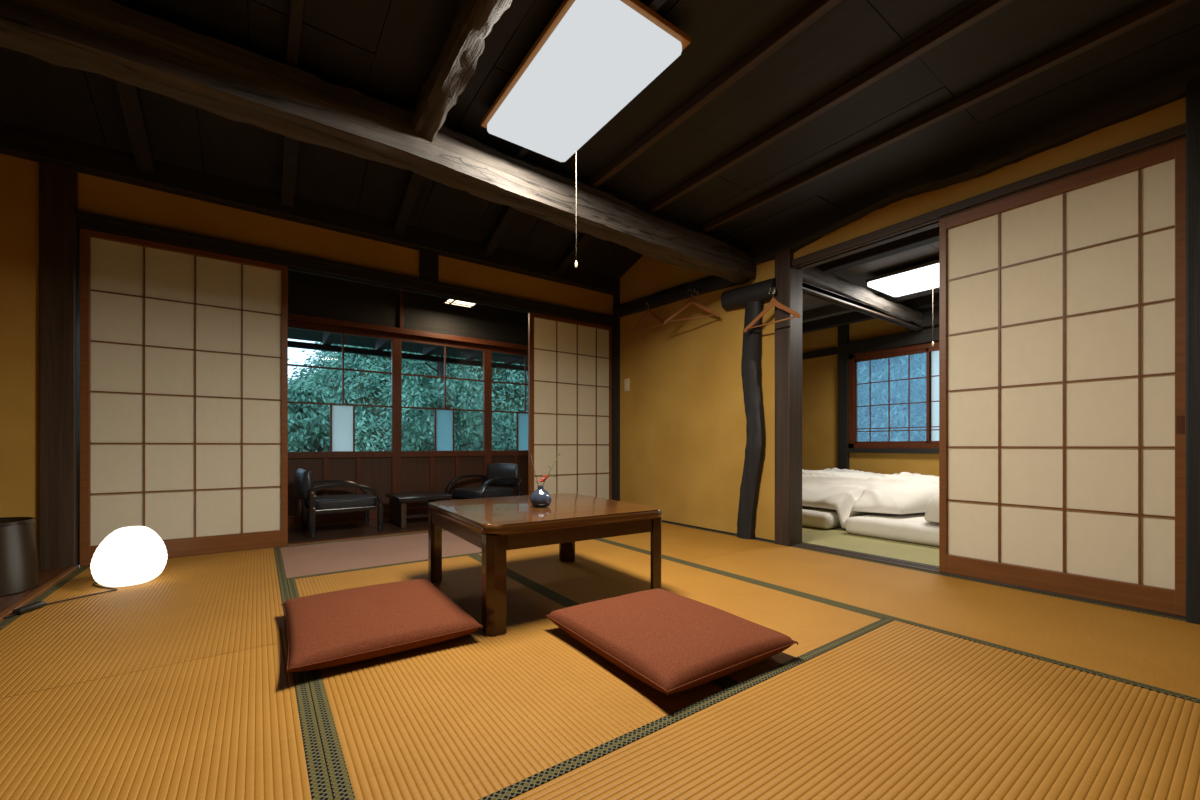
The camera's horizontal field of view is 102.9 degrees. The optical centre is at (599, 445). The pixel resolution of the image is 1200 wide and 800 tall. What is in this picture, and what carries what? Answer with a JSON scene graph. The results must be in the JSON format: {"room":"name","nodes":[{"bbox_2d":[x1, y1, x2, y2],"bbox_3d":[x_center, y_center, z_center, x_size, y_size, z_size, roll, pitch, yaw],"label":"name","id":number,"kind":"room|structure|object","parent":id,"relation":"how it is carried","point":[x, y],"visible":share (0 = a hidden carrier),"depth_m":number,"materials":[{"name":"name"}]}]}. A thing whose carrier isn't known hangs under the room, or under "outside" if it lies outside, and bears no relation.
{"room":"traditional dwelling","nodes":[
{"label":"traditional dwelling","id":0,"kind":"room"},
{"bbox_2d":[0,517,427,612],"bbox_3d":[-0.333,0.704,1.668,5.000,0.112,6.500,0,0,-36],"label":"floor","id":1,"kind":"structure","parent":0,"point":[339,530],"depth_m":3.71,"materials":[{"name":"brown wood"}]},
{"bbox_2d":[0,517,40,596],"bbox_3d":[-2.721,0.491,2.111,0.326,0.313,0.326,0,0,-36],"label":"waste bin","id":2,"kind":"object","parent":1,"relation":"on","point":[19,565],"visible":1,"depth_m":2.12,"materials":[{"name":"grey metal"}]},
{"bbox_2d":[0,566,78,621],"bbox_3d":[-1.244,0.678,0.364,0.030,0.064,5.440,0,0,-36],"label":"edging","id":3,"kind":"object","parent":1,"relation":"attached to","point":[49,584],"visible":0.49,"depth_m":2.11,"materials":[{"name":"brown wood"}]},
{"bbox_2d":[39,161,79,569],"bbox_3d":[-2.918,-0.490,2.588,0.135,2.300,0.115,0,0,-36],"label":"post","id":4,"kind":"object","parent":1,"relation":"on","point":[59,234],"visible":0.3,"depth_m":2.54,"materials":[{"name":"brown wood"}]},
{"bbox_2d":[294,468,382,537],"bbox_3d":[-2.103,0.422,3.819,0.573,0.496,0.542,0,0,-38],"label":"armchair","id":5,"kind":"object","parent":1,"relation":"on","point":[324,504],"visible":1,"depth_m":3.65,"materials":[{"name":"black leather"}]},
{"bbox_2d":[288,320,396,526],"bbox_3d":[-2.288,-0.189,4.234,0.915,1.722,0.040,0,0,-36],"label":"sliding glass door","id":6,"kind":"structure","parent":1,"relation":"on","point":[377,470],"depth_m":4.25,"materials":[{"name":"brown wood"}]},
{"bbox_2d":[386,491,451,527],"bbox_3d":[-1.592,0.545,4.185,0.430,0.249,0.500,0,0,-36],"label":"side table","id":7,"kind":"object","parent":1,"relation":"on","point":[397,501],"visible":0.72,"depth_m":4.07,"materials":[{"name":"black paint"}]},
{"bbox_2d":[397,334,487,513],"bbox_3d":[-1.550,-0.189,4.762,0.900,1.722,0.040,0,0,-36],"label":"sliding glass door","id":8,"kind":"structure","parent":1,"relation":"on","point":[417,471],"depth_m":4.74,"materials":[{"name":"brown wood"}]},
{"bbox_2d":[445,463,521,499],"bbox_3d":[-1.102,0.422,4.629,0.542,0.496,0.573,0,0,36],"label":"armchair","id":9,"kind":"object","parent":1,"relation":"on","point":[498,474],"visible":0.88,"depth_m":4.62,"materials":[{"name":"black leather"}]},
{"bbox_2d":[488,346,527,495],"bbox_3d":[-0.819,-0.189,5.286,0.900,1.722,0.040,0,0,-36],"label":"window","id":10,"kind":"structure","parent":1,"relation":"on","point":[519,456],"depth_m":5.20,"materials":[{"name":"brown wood"}]},
{"bbox_2d":[0,154,612,562],"bbox_3d":[-1.781,-0.690,3.417,4.880,2.900,0.090,0,0,-36],"label":"wall","id":11,"kind":"structure","parent":0,"point":[19,177],"depth_m":2.64,"materials":[{"name":"paint"}]},
{"bbox_2d":[0,120,618,294],"bbox_3d":[-1.760,-1.587,3.388,4.880,0.185,0.160,0,0,-36],"label":"beam","id":12,"kind":"structure","parent":11,"relation":"attached to","point":[16,140],"depth_m":3.02,"materials":[{"name":"brown wood"}]},
{"bbox_2d":[75,210,615,326],"bbox_3d":[-1.367,-1.228,3.698,3.680,0.088,0.135,0,0,-36],"label":"lintel","id":13,"kind":"object","parent":11,"relation":"attached to","point":[295,262],"visible":0.87,"depth_m":3.29,"materials":[{"name":"brown wood"}]},
{"bbox_2d":[419,249,437,281],"bbox_3d":[-1.332,-1.460,3.704,0.136,0.400,0.085,0,0,-36],"label":"strut","id":14,"kind":"object","parent":13,"relation":"on","point":[428,260],"visible":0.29,"depth_m":3.66,"materials":[{"name":"brown wood"}]},
{"bbox_2d":[0,8,749,278],"bbox_3d":[-1.306,-1.790,2.740,4.965,0.900,1.876,0,0,-36],"label":"ceiling","id":15,"kind":"structure","parent":0,"point":[35,93],"depth_m":2.83,"materials":[{"name":"brown wood"}]},
{"bbox_2d":[115,80,592,272],"bbox_3d":[-1.074,-1.819,2.945,2.780,0.580,1.559,0,0,-36],"label":"rafters","id":16,"kind":"object","parent":15,"relation":"attached to","point":[129,95],"visible":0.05,"depth_m":2.95,"materials":[{"name":"brown wood"}]},
{"bbox_2d":[112,0,1199,310],"bbox_3d":[0.848,-1.459,1.865,7.450,0.062,5.747,0,0,-36],"label":"ceiling","id":17,"kind":"structure","parent":0,"point":[386,51],"depth_m":1.85,"materials":[{"name":"brown wood"}]},
{"bbox_2d":[286,0,303,67],"bbox_3d":[-0.041,-1.409,0.229,0.034,0.041,3.820,0,0,-36],"label":"rafter","id":18,"kind":"object","parent":17,"relation":"attached to","point":[296,6],"visible":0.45,"depth_m":1.60,"materials":[{"name":"brown wood"}]},
{"bbox_2d":[411,0,511,142],"bbox_3d":[0.330,-1.352,0.496,0.121,0.161,3.824,0,0,-35],"label":"beam","id":19,"kind":"structure","parent":17,"relation":"attached to","point":[474,20],"depth_m":1.64,"materials":[{"name":"brown wood"}]},
{"bbox_2d":[481,0,690,267],"bbox_3d":[-0.101,-1.097,1.834,0.421,0.583,0.821,0,0,-36],"label":"ceiling light","id":20,"kind":"object","parent":17,"relation":"hanging from","point":[592,58],"visible":1,"depth_m":1.72,"materials":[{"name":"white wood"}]},
{"bbox_2d":[487,0,681,161],"bbox_3d":[-0.101,-1.354,1.834,0.385,0.028,0.785,0,0,-36],"label":"diffuser","id":21,"kind":"object","parent":20,"relation":"attached to","point":[596,56],"depth_m":1.73,"materials":[{"name":"white plastic"}]},
{"bbox_2d":[514,0,666,159],"bbox_3d":[0.707,-1.409,0.764,0.034,0.041,3.820,0,0,-36],"label":"rafter","id":22,"kind":"object","parent":17,"relation":"attached to","point":[519,151],"visible":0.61,"depth_m":1.52,"materials":[{"name":"brown wood"}]},
{"bbox_2d":[590,0,841,188],"bbox_3d":[1.069,-1.409,1.023,0.034,0.041,3.820,0,0,-36],"label":"rafter","id":23,"kind":"object","parent":17,"relation":"attached to","point":[815,9],"visible":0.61,"depth_m":1.83,"materials":[{"name":"brown wood"}]},
{"bbox_2d":[651,0,1013,211],"bbox_3d":[1.423,-1.409,1.276,0.034,0.041,3.820,0,0,-36],"label":"rafter","id":24,"kind":"object","parent":17,"relation":"attached to","point":[981,9],"visible":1,"depth_m":1.87,"materials":[{"name":"brown wood"}]},
{"bbox_2d":[802,292,938,333],"bbox_3d":[3.269,-1.383,4.368,0.100,0.105,4.500,0,0,-36],"label":"beam","id":25,"kind":"structure","parent":17,"relation":"attached to","point":[931,300],"depth_m":5.08,"materials":[{"name":"brown wood"}]},
{"bbox_2d":[802,287,938,322],"bbox_3d":[2.903,-1.383,4.106,0.100,0.105,4.500,0,0,-36],"label":"beam","id":26,"kind":"structure","parent":17,"relation":"attached to","point":[830,310],"depth_m":4.78,"materials":[{"name":"brown wood"}]},
{"bbox_2d":[815,226,938,273],"bbox_3d":[1.927,-1.383,3.408,0.100,0.105,4.500,0,0,-36],"label":"beam","id":27,"kind":"structure","parent":17,"relation":"attached to","point":[929,236],"depth_m":3.30,"materials":[{"name":"brown wood"}]},
{"bbox_2d":[866,259,938,346],"bbox_3d":[2.696,-1.109,3.724,0.530,0.639,0.960,0,0,-36],"label":"ceiling light","id":28,"kind":"object","parent":17,"relation":"hanging from","point":[922,277],"visible":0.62,"depth_m":3.85,"materials":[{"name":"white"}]},
{"bbox_2d":[868,263,938,296],"bbox_3d":[2.696,-1.340,3.724,0.520,0.030,0.950,0,0,-36],"label":"diffuser","id":29,"kind":"object","parent":28,"relation":"attached to","point":[925,276],"depth_m":3.85,"materials":[{"name":"white plastic"}]},
{"bbox_2d":[703,0,1190,231],"bbox_3d":[1.789,-1.409,1.538,0.034,0.041,3.820,0,0,-36],"label":"rafter","id":30,"kind":"object","parent":17,"relation":"attached to","point":[1153,9],"visible":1,"depth_m":1.91,"materials":[{"name":"brown wood"}]},
{"bbox_2d":[802,318,938,476],"bbox_3d":[3.513,-0.510,4.542,0.100,2.460,4.500,0,0,-36],"label":"wall","id":31,"kind":"structure","parent":0,"point":[819,374],"depth_m":5.61,"materials":[{"name":"paint"}]},
{"bbox_2d":[802,266,922,329],"bbox_3d":[2.258,-1.264,4.105,2.453,0.211,0.140,0,0,-36],"label":"beam","id":32,"kind":"structure","parent":31,"relation":"attached to","point":[815,276],"depth_m":3.93,"materials":[{"name":"brown wood"}]},
{"bbox_2d":[802,282,924,330],"bbox_3d":[2.261,-1.180,4.101,2.450,0.050,0.070,0,0,-36],"label":"rail","id":33,"kind":"object","parent":32,"relation":"attached to","point":[807,289],"visible":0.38,"depth_m":3.94,"materials":[{"name":"brown wood"}]},
{"bbox_2d":[802,326,938,359],"bbox_3d":[3.046,-1.100,5.100,0.110,0.140,3.050,0,0,-36],"label":"lintel","id":34,"kind":"object","parent":31,"relation":"attached to","point":[931,334],"visible":0.41,"depth_m":5.08,"materials":[{"name":"brown wood"}]},
{"bbox_2d":[847,448,938,453],"bbox_3d":[3.387,0.050,4.649,0.120,0.050,1.920,0,0,-36],"label":"sill","id":35,"kind":"structure","parent":31,"relation":"attached to","point":[849,450],"depth_m":5.00,"materials":[{"name":"brown wood"}]},
{"bbox_2d":[849,341,938,448],"bbox_3d":[3.353,-0.505,4.683,0.055,1.070,1.815,0,0,-36],"label":"window","id":36,"kind":"structure","parent":31,"relation":"in","point":[932,353],"depth_m":4.94,"materials":[{"name":"brown wood"}]},
{"bbox_2d":[906,306,938,330],"bbox_3d":[3.700,-1.306,4.074,0.160,0.268,1.920,0,0,-36],"label":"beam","id":37,"kind":"structure","parent":31,"relation":"attached to","point":[930,316],"depth_m":4.64,"materials":[{"name":"brown wood"}]},
{"bbox_2d":[619,97,1185,540],"bbox_3d":[1.754,-0.760,2.583,0.100,2.960,5.560,0,0,-36],"label":"wall","id":38,"kind":"structure","parent":0,"point":[683,435],"depth_m":3.77,"materials":[{"name":"paint"}]},
{"bbox_2d":[624,378,629,390],"bbox_3d":[0.257,-0.585,4.580,0.013,0.120,0.074,0,0,-36],"label":"light switch","id":39,"kind":"object","parent":38,"relation":"attached to","point":[626,381],"visible":1,"depth_m":4.57,"materials":[{"name":"beige plastic"}]},
{"bbox_2d":[615,275,737,317],"bbox_3d":[0.595,-1.278,4.083,0.070,0.183,1.455,0,0,-36],"label":"wall rail","id":40,"kind":"object","parent":38,"relation":"attached to","point":[712,283],"visible":0.91,"depth_m":4.00,"materials":[{"name":"brown wood"}]},
{"bbox_3d":[0.433,-1.262,4.233,0.055,0.044,0.018,0,0,-36],"label":"wall hook","id":41,"kind":"object","parent":40,"relation":"attached to","visible":0},
{"bbox_2d":[630,303,664,334],"bbox_3d":[0.417,-1.139,4.202,0.035,0.253,0.430,0,0,-39],"label":"hanger","id":42,"kind":"object","parent":41,"relation":"hanging from","point":[648,311],"visible":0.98,"depth_m":4.21,"materials":[{"name":"brown wood"}]},
{"bbox_3d":[0.755,-1.217,3.749,0.055,0.044,0.018,0,0,-36],"label":"wall hook","id":43,"kind":"object","parent":40,"relation":"attached to","visible":0},
{"bbox_2d":[664,290,718,323],"bbox_3d":[0.706,-1.089,3.696,0.430,0.253,0.035,0,0,29],"label":"hanger","id":44,"kind":"object","parent":43,"relation":"hanging from","point":[691,300],"visible":1,"depth_m":3.70,"materials":[{"name":"brown wood"}]},
{"bbox_2d":[662,520,774,541],"bbox_3d":[0.700,0.679,3.968,0.013,0.062,1.760,0,0,-36],"label":"baseboard","id":45,"kind":"structure","parent":38,"relation":"attached to","point":[662,520],"depth_m":3.71,"materials":[{"name":"brown wood"}]},
{"bbox_2d":[721,278,775,310],"bbox_3d":[1.074,-1.075,3.406,0.140,0.166,0.437,0,0,-36],"label":"log","id":46,"kind":"object","parent":38,"relation":"attached to","point":[736,298],"visible":0.84,"depth_m":3.35,"materials":[{"name":"brown wood"}]},
{"bbox_2d":[737,301,764,539],"bbox_3d":[1.071,-0.183,3.402,0.085,1.726,0.228,0,0,-36],"label":"post","id":47,"kind":"object","parent":38,"relation":"attached to","point":[751,346],"visible":0.94,"depth_m":3.36,"materials":[{"name":"brown wood"}]},
{"bbox_2d":[750,58,1199,264],"bbox_3d":[2.200,-1.400,1.840,0.087,0.253,3.833,0,0,-36],"label":"beam","id":48,"kind":"structure","parent":38,"relation":"attached to","point":[1165,88],"depth_m":2.23,"materials":[{"name":"brown wood"}]},
{"bbox_2d":[792,123,1185,269],"bbox_3d":[1.905,-1.202,2.365,0.130,0.049,2.030,0,0,-36],"label":"lintel","id":49,"kind":"object","parent":38,"relation":"attached to","point":[929,220],"visible":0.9,"depth_m":2.33,"materials":[{"name":"brown wood"}]},
{"bbox_3d":[-1.755,-1.510,4.099,4.315,0.020,0.990,0,0,-36],"label":"ceiling","id":50,"kind":"structure","parent":0,"visible":0},
{"bbox_2d":[442,298,477,307],"bbox_3d":[-1.300,-1.418,4.480,0.286,0.162,0.236,0,0,-36],"label":"ceiling light","id":51,"kind":"object","parent":50,"relation":"attached to","point":[444,300],"visible":0.25,"depth_m":4.51,"materials":[{"name":"white plastic"}]},
{"bbox_3d":[0.288,0.738,1.497,3.790,0.044,5.500,0,0,-36],"label":"floor","id":52,"kind":"structure","parent":0,"visible":0},
{"bbox_2d":[0,547,289,698],"bbox_3d":[-1.929,0.687,2.120,0.899,0.056,1.830,0,0,-36],"label":"mat","id":53,"kind":"object","parent":52,"relation":"on","point":[208,605],"visible":0.84,"depth_m":1.79,"materials":[{"name":"wicker"}]},
{"bbox_2d":[3,526,167,618],"bbox_3d":[-2.214,0.524,2.001,0.304,0.271,0.839,0,0,-10],"label":"lamp","id":54,"kind":"object","parent":53,"relation":"on","point":[131,555],"visible":1,"depth_m":2.20,"materials":[{"name":"white plastic"}]},
{"bbox_2d":[12,601,45,614],"bbox_3d":[-2.279,0.646,1.911,0.032,0.021,0.110,0,0,-12],"label":"switch","id":55,"kind":"object","parent":54,"relation":"attached to","point":[33,606],"depth_m":1.89,"materials":[{"name":"black plastic"}]},
{"bbox_2d":[0,641,332,799],"bbox_3d":[-0.828,0.687,0.582,0.899,0.056,1.948,0,0,-36],"label":"mat","id":56,"kind":"object","parent":52,"relation":"on","point":[236,725],"visible":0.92,"depth_m":1.08,"materials":[{"name":"wicker"}]},
{"bbox_2d":[81,529,443,566],"bbox_3d":[-1.331,0.689,3.717,3.740,0.062,0.065,0,0,-36],"label":"door track","id":57,"kind":"object","parent":52,"relation":"on","point":[442,529],"visible":0.13,"depth_m":3.33,"materials":[{"name":"brown wood"}]},
{"bbox_2d":[80,228,287,566],"bbox_3d":[-2.456,-0.266,2.891,0.950,1.845,0.030,0,0,-36],"label":"screen","id":58,"kind":"object","parent":57,"relation":"on","point":[184,351],"visible":0.94,"depth_m":2.86,"materials":[{"name":"beige paper"}]},
{"bbox_2d":[528,312,611,499],"bbox_3d":[-0.257,-0.266,4.513,0.920,1.845,0.030,0,0,-36],"label":"screen","id":59,"kind":"object","parent":57,"relation":"on","point":[570,361],"visible":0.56,"depth_m":4.49,"materials":[{"name":"beige paper"}]},
{"bbox_2d":[280,530,481,579],"bbox_3d":[-1.068,0.687,3.280,1.848,0.056,0.946,0,0,-36],"label":"mat","id":60,"kind":"object","parent":52,"relation":"on","point":[323,558],"visible":0.56,"depth_m":2.96,"materials":[{"name":"fabric"}]},
{"bbox_2d":[287,555,730,799],"bbox_3d":[-0.591,0.687,1.835,0.944,0.056,1.956,0,0,-36],"label":"mat","id":61,"kind":"object","parent":52,"relation":"on","point":[475,715],"visible":0.74,"depth_m":1.23,"materials":[{"name":"wicker"}]},
{"bbox_2d":[281,579,482,672],"bbox_3d":[-0.812,0.613,1.727,0.557,0.092,0.672,0,0,-35],"label":"floor cushion","id":62,"kind":"object","parent":61,"relation":"on","point":[340,627],"visible":1,"depth_m":1.57,"materials":[{"name":"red fabric"}]},
{"bbox_2d":[428,493,661,635],"bbox_3d":[-0.281,0.466,2.211,0.816,0.386,0.851,0,0,-34],"label":"table","id":63,"kind":"object","parent":61,"relation":"on","point":[495,525],"visible":0.96,"depth_m":1.92,"materials":[{"name":"brown wood"}]},
{"bbox_2d":[530,453,559,506],"bbox_3d":[-0.258,0.150,2.157,0.122,0.244,0.102,0,0,-36],"label":"flower vase","id":64,"kind":"object","parent":63,"relation":"on","point":[540,497],"visible":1,"depth_m":2.12,"materials":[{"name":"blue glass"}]},
{"bbox_2d":[612,280,619,500],"bbox_3d":[0.190,-0.455,4.740,0.095,2.330,0.110,0,0,-36],"label":"post","id":65,"kind":"object","parent":52,"relation":"on","point":[616,298],"visible":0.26,"depth_m":4.70,"materials":[{"name":"brown wood"}]},
{"bbox_2d":[473,539,884,685],"bbox_3d":[0.162,0.687,2.373,0.904,0.056,1.956,0,0,-36],"label":"mat","id":66,"kind":"object","parent":52,"relation":"on","point":[601,569],"visible":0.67,"depth_m":2.20,"materials":[{"name":"wicker"}]},
{"bbox_2d":[545,588,797,695],"bbox_3d":[0.208,0.612,1.596,0.542,0.093,0.652,0,0,-34],"label":"floor cushion","id":67,"kind":"object","parent":66,"relation":"on","point":[671,642],"visible":1,"depth_m":1.45,"materials":[{"name":"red fabric"}]},
{"bbox_2d":[600,521,774,561],"bbox_3d":[0.332,0.687,3.693,0.906,0.056,1.758,0,0,-36],"label":"mat","id":68,"kind":"object","parent":52,"relation":"on","point":[682,543],"visible":0.44,"depth_m":3.27,"materials":[{"name":"wicker"}]},
{"bbox_2d":[775,249,801,546],"bbox_3d":[1.271,-0.340,3.224,0.150,2.100,0.115,0,0,-36],"label":"post","id":69,"kind":"object","parent":52,"relation":"on","point":[788,333],"visible":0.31,"depth_m":3.17,"materials":[{"name":"brown wood"}]},
{"bbox_2d":[479,617,1199,799],"bbox_3d":[0.617,0.687,0.925,1.848,0.056,0.926,0,0,-36],"label":"mat","id":70,"kind":"object","parent":52,"relation":"on","point":[887,708],"visible":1,"depth_m":1.08,"materials":[{"name":"wicker"}]},
{"bbox_2d":[685,544,1199,702],"bbox_3d":[1.411,0.687,2.184,0.906,0.056,1.948,0,0,-36],"label":"mat","id":71,"kind":"object","parent":52,"relation":"on","point":[1159,653],"visible":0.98,"depth_m":1.88,"materials":[{"name":"wicker"}]},
{"bbox_2d":[794,543,1185,618],"bbox_3d":[2.346,0.685,1.777,0.115,0.069,3.560,0,0,-36],"label":"door track","id":72,"kind":"object","parent":52,"relation":"on","point":[925,567],"visible":0.2,"depth_m":2.61,"materials":[{"name":"brown wood"}]},
{"bbox_2d":[939,138,1185,616],"bbox_3d":[2.013,-0.263,2.163,0.032,1.832,0.816,0,0,-36],"label":"screen","id":73,"kind":"object","parent":72,"relation":"on","point":[1062,302],"visible":0.94,"depth_m":2.10,"materials":[{"name":"beige paper"}]},
{"bbox_2d":[1186,76,1199,624],"bbox_3d":[2.308,-0.365,1.771,0.155,2.150,0.165,0,0,-36],"label":"post","id":74,"kind":"object","parent":52,"relation":"on","point":[1192,86],"visible":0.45,"depth_m":1.78,"materials":[{"name":"brown wood"}]},
{"bbox_3d":[2.537,0.738,3.844,2.600,0.044,4.500,0,0,-36],"label":"floor","id":75,"kind":"structure","parent":0,"visible":0},
{"bbox_2d":[802,526,822,532],"bbox_3d":[1.086,0.687,4.429,0.916,0.056,1.838,0,0,-36],"label":"mat","id":76,"kind":"object","parent":75,"relation":"on","point":[805,529],"visible":0.12,"depth_m":3.78,"materials":[{"name":"wicker"}]},
{"bbox_2d":[838,324,848,468],"bbox_3d":[2.794,-0.365,5.461,0.100,2.150,0.110,0,0,-36],"label":"post","id":77,"kind":"object","parent":75,"relation":"on","point":[843,331],"visible":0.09,"depth_m":5.42,"materials":[{"name":"brown wood"}]},
{"bbox_2d":[802,527,938,566],"bbox_3d":[2.175,0.687,2.908,0.916,0.056,1.898,0,0,-36],"label":"mat","id":78,"kind":"object","parent":75,"relation":"on","point":[838,537],"visible":0.26,"depth_m":3.17,"materials":[{"name":"wicker"}]},
{"bbox_3d":[2.631,0.687,4.366,1.518,0.056,3.738,0,0,-36],"label":"mat","id":79,"kind":"object","parent":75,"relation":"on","visible":0},
{"bbox_2d":[802,506,840,528],"bbox_3d":[2.206,0.592,4.616,1.766,0.133,0.966,0,0,-36],"label":"mattress","id":80,"kind":"object","parent":79,"relation":"on","point":[822,518],"visible":0.11,"depth_m":3.81,"materials":[{"name":"white fabric"}]},
{"bbox_2d":[802,468,938,528],"bbox_3d":[2.382,0.437,4.506,1.737,0.418,1.679,0,0,-36],"label":"duvet","id":81,"kind":"object","parent":80,"relation":"on","point":[852,493],"visible":0.62,"depth_m":3.87,"materials":[{"name":"white fabric"}]},
{"bbox_2d":[845,512,938,546],"bbox_3d":[2.840,0.592,3.704,1.793,0.132,1.005,0,0,-36],"label":"mattress","id":82,"kind":"object","parent":79,"relation":"on","point":[913,527],"visible":0.29,"depth_m":3.36,"materials":[{"name":"white fabric"}]},
{"bbox_2d":[925,493,938,522],"bbox_3d":[2.633,0.371,3.176,0.792,0.264,0.773,0,0,-40],"label":"pillow","id":83,"kind":"object","parent":82,"relation":"on","point":[932,508],"visible":0.06,"depth_m":3.18,"materials":[{"name":"white fabric"}]},
{"bbox_3d":[-3.469,-0.490,2.873,0.100,2.500,0.990,0,0,-36],"label":"wall","id":84,"kind":"structure","parent":0,"visible":0},
{"bbox_2d":[288,313,527,350],"bbox_3d":[-2.011,-1.075,4.426,4.080,0.050,0.120,0,0,-36],"label":"lintel","id":85,"kind":"object","parent":84,"relation":"attached to","point":[293,317],"visible":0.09,"depth_m":4.46,"materials":[{"name":"brown wood"}]},
{"bbox_2d":[399,290,402,327],"bbox_3d":[-1.882,-1.300,4.521,0.030,0.420,0.035,0,0,-36],"label":"post","id":86,"kind":"object","parent":85,"relation":"on","point":[400,291],"visible":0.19,"depth_m":4.51,"materials":[{"name":"brown wood"}]},
{"bbox_2d":[288,270,527,344],"bbox_3d":[-2.024,-1.300,4.445,4.080,0.420,0.015,0,0,-36],"label":"transom","id":87,"kind":"object","parent":85,"relation":"on","point":[308,294],"visible":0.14,"depth_m":4.50,"materials":[{"name":"brown wood"}]},
{"bbox_2d":[288,328,527,364],"bbox_3d":[-2.093,-1.224,5.245,5.700,0.153,1.227,0,0,-36],"label":"eave","id":88,"kind":"object","parent":84,"relation":"attached to","point":[298,334],"depth_m":5.42,"materials":[{"name":"brown wood"}]},
{"bbox_2d":[288,340,527,370],"bbox_3d":[-2.161,-1.004,5.340,5.700,0.057,0.060,0,0,-36],"label":"pole","id":89,"kind":"object","parent":88,"relation":"attached to","point":[293,344],"visible":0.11,"depth_m":5.21,"materials":[{"name":"brown wood"}]},
{"bbox_2d":[323,332,338,344],"bbox_3d":[-2.590,-1.087,4.608,0.070,0.105,0.770,0,0,-36],"label":"rafter","id":90,"kind":"object","parent":89,"relation":"on","point":[328,338],"visible":0.29,"depth_m":4.64,"materials":[{"name":"brown wood"}]},
{"bbox_2d":[375,339,390,350],"bbox_3d":[-2.188,-1.087,4.896,0.070,0.105,0.770,0,0,-36],"label":"rafter","id":91,"kind":"object","parent":89,"relation":"on","point":[380,344],"visible":0.32,"depth_m":4.97,"materials":[{"name":"brown wood"}]},
{"bbox_2d":[423,345,443,355],"bbox_3d":[-1.781,-1.087,5.187,0.070,0.105,0.770,0,0,-36],"label":"rafter","id":92,"kind":"object","parent":89,"relation":"on","point":[428,350],"visible":0.32,"depth_m":5.26,"materials":[{"name":"brown wood"}]},
{"bbox_2d":[465,350,482,359],"bbox_3d":[-1.374,-1.087,5.478,0.070,0.105,0.770,0,0,-36],"label":"rafter","id":93,"kind":"object","parent":89,"relation":"on","point":[470,354],"visible":0.32,"depth_m":5.59,"materials":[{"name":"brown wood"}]},
{"bbox_2d":[504,355,527,363],"bbox_3d":[-0.968,-1.087,5.769,0.070,0.105,0.770,0,0,-36],"label":"rafter","id":94,"kind":"object","parent":89,"relation":"on","point":[508,359],"visible":0.3,"depth_m":5.88,"materials":[{"name":"brown wood"}]},
{"bbox_3d":[-2.133,-0.690,-0.198,0.100,2.900,5.560,0,0,-36],"label":"wall","id":95,"kind":"structure","parent":0,"visible":0},
{"bbox_2d":[0,0,755,284],"bbox_3d":[-0.857,-1.278,2.030,4.774,0.219,0.216,0,0,-36],"label":"beam","id":96,"kind":"structure","parent":95,"relation":"attached to","point":[111,39],"depth_m":1.79,"materials":[{"name":"brown wood"}]},
{"bbox_3d":[1.146,-1.037,3.181,0.055,0.044,0.018,0,0,-36],"label":"wall hook","id":97,"kind":"object","parent":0,"visible":0},
{"bbox_2d":[744,289,800,331],"bbox_3d":[1.137,-0.914,3.156,0.035,0.253,0.430,0,0,-34],"label":"hanger","id":98,"kind":"object","parent":97,"relation":"hanging from","point":[773,301],"visible":1,"depth_m":3.15,"materials":[{"name":"brown wood"}]},
{"label":"outside","id":99,"kind":"structure","parent":0,"visible":0},
{"bbox_3d":[-6.087,1.260,17.101,34.000,0.200,25.100,0,0,-36],"label":"ground","id":100,"kind":"structure","parent":99,"visible":0},
{"bbox_2d":[288,376,332,451],"bbox_3d":[-4.225,0.092,6.856,1.454,2.204,1.441,0,0,12],"label":"tree","id":101,"kind":"object","parent":100,"relation":"on","point":[308,424],"visible":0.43,"depth_m":6.64,"materials":[{"name":"green plant"}]},
{"bbox_2d":[380,351,499,450],"bbox_3d":[-2.648,-0.868,7.672,2.114,4.105,1.938,0,0,-26],"label":"tree","id":102,"kind":"object","parent":100,"relation":"on","point":[435,389],"visible":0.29,"depth_m":7.59,"materials":[{"name":"green plant"}]},
{"bbox_2d":[513,381,527,434],"bbox_3d":[-0.717,-1.029,9.471,2.304,4.466,2.181,0,0,-28],"label":"tree","id":103,"kind":"object","parent":100,"relation":"on","point":[527,381],"visible":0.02,"depth_m":9.40,"materials":[{"name":"green plant"}]},
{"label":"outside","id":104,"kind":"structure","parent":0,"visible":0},
{"bbox_3d":[13.289,1.260,5.143,16.400,0.200,16.900,0,0,-36],"label":"ground","id":105,"kind":"structure","parent":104,"visible":0},
{"bbox_2d":[858,353,925,441],"bbox_3d":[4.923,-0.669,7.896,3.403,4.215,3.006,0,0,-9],"label":"tree","id":106,"kind":"object","parent":105,"relation":"on","point":[898,418],"visible":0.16,"depth_m":7.48,"materials":[{"name":"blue plant"}]},
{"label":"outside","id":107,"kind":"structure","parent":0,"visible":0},
{"bbox_2d":[323,347,527,450],"bbox_3d":[-4.224,-1.708,12.778,14.000,7.004,7.300,0,0,-36],"label":"hillside","id":108,"kind":"structure","parent":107,"point":[362,399],"depth_m":12.09,"materials":[{"name":"green plant"}]},
{"bbox_2d":[288,342,527,450],"bbox_3d":[-4.260,-1.558,12.722,16.570,10.021,9.684,0,0,-38],"label":"foliage","id":109,"kind":"object","parent":108,"relation":"on","point":[504,427],"visible":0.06,"depth_m":11.56,"materials":[{"name":"green plant"}]},
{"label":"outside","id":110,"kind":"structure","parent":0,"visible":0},
{"bbox_2d":[858,368,925,440],"bbox_3d":[7.350,-0.890,10.178,3.200,4.300,8.000,0,0,-36],"label":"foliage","id":111,"kind":"object","parent":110,"point":[868,408],"depth_m":11.37,"materials":[{"name":"green plant"}]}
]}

